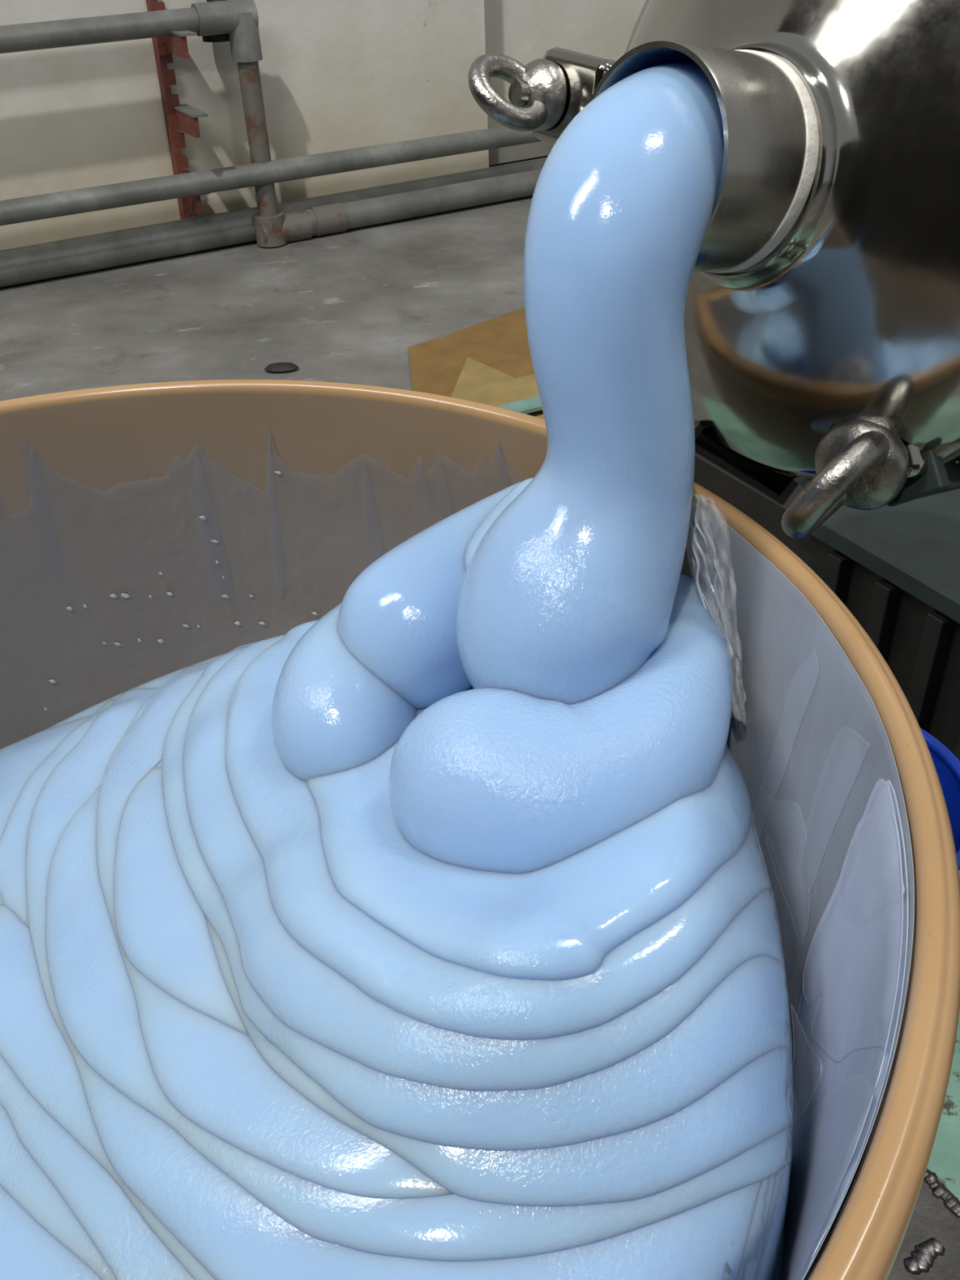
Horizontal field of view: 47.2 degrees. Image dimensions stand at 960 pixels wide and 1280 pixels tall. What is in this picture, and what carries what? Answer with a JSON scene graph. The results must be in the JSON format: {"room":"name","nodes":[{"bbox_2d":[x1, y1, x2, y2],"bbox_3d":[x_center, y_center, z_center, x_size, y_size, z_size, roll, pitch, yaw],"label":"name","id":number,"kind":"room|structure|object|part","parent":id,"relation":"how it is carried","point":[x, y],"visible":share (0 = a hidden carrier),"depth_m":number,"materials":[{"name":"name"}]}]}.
{"room":"factory floor","nodes":[
{"label":"factory floor","id":0,"kind":"room"},
{"bbox_2d":[0,0,488,249],"bbox_3d":[-2.579,-2.462,1.635,5.640,4.200,0.350,-20,39,-23],"label":"wall","id":1,"kind":"structure","parent":0,"point":[336,75],"depth_m":3.26,"materials":[{"name":"white paint"}]},
{"bbox_2d":[146,0,209,219],"bbox_3d":[-0.834,-1.487,3.097,0.078,0.642,0.226,-20,39,-23],"label":"upright","id":2,"kind":"object","parent":1,"relation":"attached to","point":[184,117],"visible":0.77,"depth_m":3.10,"materials":[{"name":"orange paint"}]},
{"bbox_3d":[-0.832,-1.624,2.989,0.016,0.052,0.190,-20,39,-23],"label":"arm","id":3,"kind":"part","parent":2,"relation":"part of","materials":[{"name":"red paint"}]},
{"bbox_3d":[-0.830,-1.462,3.100,0.016,0.052,0.190,-20,39,-23],"label":"arm","id":4,"kind":"part","parent":2,"relation":"part of","materials":[{"name":"red paint"}]},
{"bbox_3d":[-0.850,-1.303,3.258,0.016,0.052,0.100,-20,39,-23],"label":"arm","id":5,"kind":"part","parent":2,"relation":"part of","materials":[{"name":"red paint"}]},
{"bbox_2d":[0,195,533,400],"bbox_3d":[0.523,0.502,0.987,12.000,0.100,12.000,-3,35,0],"label":"floor","id":6,"kind":"structure","parent":0,"point":[348,307],"depth_m":2.91,"materials":[{"name":"concrete"}]},
{"bbox_2d":[0,0,541,247],"bbox_3d":[-0.934,-1.474,3.091,6.000,0.788,0.194,-20,39,-23],"label":"pipe railing","id":7,"kind":"object","parent":6,"relation":"on","point":[236,22],"visible":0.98,"depth_m":3.11,"materials":[{"name":"grey metal"}]},
{"bbox_3d":[-2.094,-1.213,2.409,3.297,0.066,0.062,-20,39,-23],"label":"rail","id":8,"kind":"part","parent":7,"relation":"part of","materials":[{"name":"grey metal"}]},
{"bbox_3d":[-0.653,-1.493,3.208,0.063,0.580,0.062,-3,35,0],"label":"post","id":9,"kind":"part","parent":7,"relation":"part of","materials":[{"name":"grey metal"}]},
{"bbox_3d":[-0.895,-1.297,3.147,6.000,0.092,0.062,-20,39,-23],"label":"rail","id":10,"kind":"part","parent":7,"relation":"part of","materials":[{"name":"grey metal"}]},
{"bbox_2d":[0,157,546,287],"bbox_3d":[-0.626,-1.315,3.434,6.700,0.106,0.106,-20,39,-23],"label":"pipe","id":11,"kind":"object","parent":6,"relation":"on","point":[68,256],"visible":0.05,"depth_m":3.26,"materials":[{"name":"grey metal"}]},
{"bbox_2d":[264,362,298,373],"bbox_3d":[-0.460,-0.632,2.539,0.079,0.018,0.043,-3,35,0],"label":"chip","id":12,"kind":"object","parent":6,"relation":"on","point":[277,367],"visible":1,"depth_m":2.53,"materials":[{"name":"black"}]},
{"bbox_2d":[302,168,542,236],"bbox_3d":[0.851,-1.797,4.033,3.200,0.087,0.087,-20,39,-23],"label":"pipe","id":13,"kind":"object","parent":6,"relation":"on","point":[338,217],"visible":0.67,"depth_m":3.54,"materials":[{"name":"grey metal"}]},
{"bbox_2d":[407,307,533,396],"bbox_3d":[0.069,-0.651,2.542,0.477,0.008,0.988,-3,35,0],"label":"cardboard sheet","id":14,"kind":"object","parent":6,"relation":"on","point":[500,343],"visible":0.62,"depth_m":2.57,"materials":[{"name":"brown cardboard"}]},
{"bbox_2d":[450,357,544,419],"bbox_3d":[0.054,-0.527,2.356,0.256,0.006,0.438,-3,35,0],"label":"cardboard piece","id":15,"kind":"object","parent":14,"relation":"on","point":[478,382],"visible":0.45,"depth_m":2.38,"materials":[{"name":"beige cardboard"}]},
{"bbox_2d":[496,395,542,413],"bbox_3d":[0.303,-0.536,2.341,0.692,0.035,0.051,-18,38,-21],"label":"steel beam","id":16,"kind":"structure","parent":6,"relation":"on","point":[533,404],"depth_m":2.24,"materials":[{"name":"green metal"}]},
{"bbox_2d":[467,0,959,538],"bbox_3d":[0.831,-0.159,0.974,1.741,0.965,0.338,-17,38,-19],"label":"vessel","id":17,"kind":"object","parent":6,"relation":"on","point":[822,316],"visible":0.8,"depth_m":0.46,"materials":[{"name":"metal"}]},
{"bbox_3d":[0.211,-0.091,0.507,0.056,0.054,0.050,-17,38,-20],"label":"clevis plate","id":18,"kind":"part","parent":17,"relation":"part of","materials":[{"name":"green paint"}]},
{"bbox_2d":[693,453,959,759],"bbox_3d":[0.994,0.138,1.123,0.743,0.300,1.690,-20,39,-22],"label":"machine base","id":19,"kind":"object","parent":6,"relation":"on","point":[896,569],"visible":0.42,"depth_m":1.26,"materials":[{"name":"green paint"}]},
{"bbox_3d":[1.056,0.092,0.947,0.740,0.024,1.420,-20,39,-22],"label":"plate","id":20,"kind":"part","parent":19,"relation":"part of","materials":[{"name":"grey metal"}]},
{"bbox_2d":[887,870,959,1279],"bbox_3d":[0.079,0.544,0.819,1.210,0.059,1.140,-3,35,0],"label":"deck","id":21,"kind":"object","parent":6,"relation":"on","point":[930,1249],"visible":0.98,"depth_m":0.88,"materials":[{"name":"metal"}]},
{"bbox_2d":[0,379,959,1279],"bbox_3d":[-0.147,0.296,0.574,0.614,0.663,0.614,10,37,17],"label":"drum","id":22,"kind":"object","parent":21,"relation":"on","point":[104,491],"visible":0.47,"depth_m":0.63,"materials":[{"name":"beige plastic"}]},
{"bbox_2d":[0,62,793,1279],"bbox_3d":[-0.155,0.105,0.438,0.577,0.530,0.577,3,36,7],"label":"liquid","id":23,"kind":"object","parent":22,"relation":"in","point":[425,926],"visible":0.99,"depth_m":0.40,"materials":[{"name":"blue liquid"}]},
{"bbox_2d":[44,471,914,1279],"bbox_3d":[-0.068,0.127,0.523,0.380,0.367,0.585,-23,40,-26],"label":"film","id":24,"kind":"object","parent":22,"relation":"attached to","point":[833,828],"visible":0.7,"depth_m":0.41,"materials":[{"name":"grey"}]},
{"bbox_2d":[920,727,959,870],"bbox_3d":[0.280,0.233,0.953,0.232,0.295,0.232,-3,35,0],"label":"bucket","id":25,"kind":"object","parent":21,"relation":"on","point":[947,765],"visible":0.06,"depth_m":0.89,"materials":[{"name":"plastic"}]},
{"bbox_3d":[0.079,0.532,0.810,1.210,0.012,1.140,-3,35,0],"label":"deck plate","id":26,"kind":"part","parent":21,"relation":"part of","materials":[{"name":"teal metal"}]},
{"bbox_2d":[484,0,646,128],"bbox_3d":[2.166,-4.213,3.796,5.360,4.200,0.210,-20,39,-23],"label":"wall","id":27,"kind":"structure","parent":0,"point":[522,31],"depth_m":3.79,"materials":[{"name":"white paint"}]},
{"bbox_2d":[488,155,547,167],"bbox_3d":[1.073,-2.025,4.363,2.470,0.065,0.039,-20,39,-23],"label":"skirting board","id":28,"kind":"object","parent":27,"relation":"attached to","point":[545,156],"visible":0.02,"depth_m":3.93,"materials":[{"name":"grey paint"}]},
{"bbox_2d":[488,141,553,165],"bbox_3d":[1.075,-2.084,4.310,2.470,0.074,0.059,-20,39,-23],"label":"wall strip","id":29,"kind":"object","parent":27,"relation":"attached to","point":[541,148],"visible":0.02,"depth_m":3.87,"materials":[{"name":"grey paint"}]}
]}

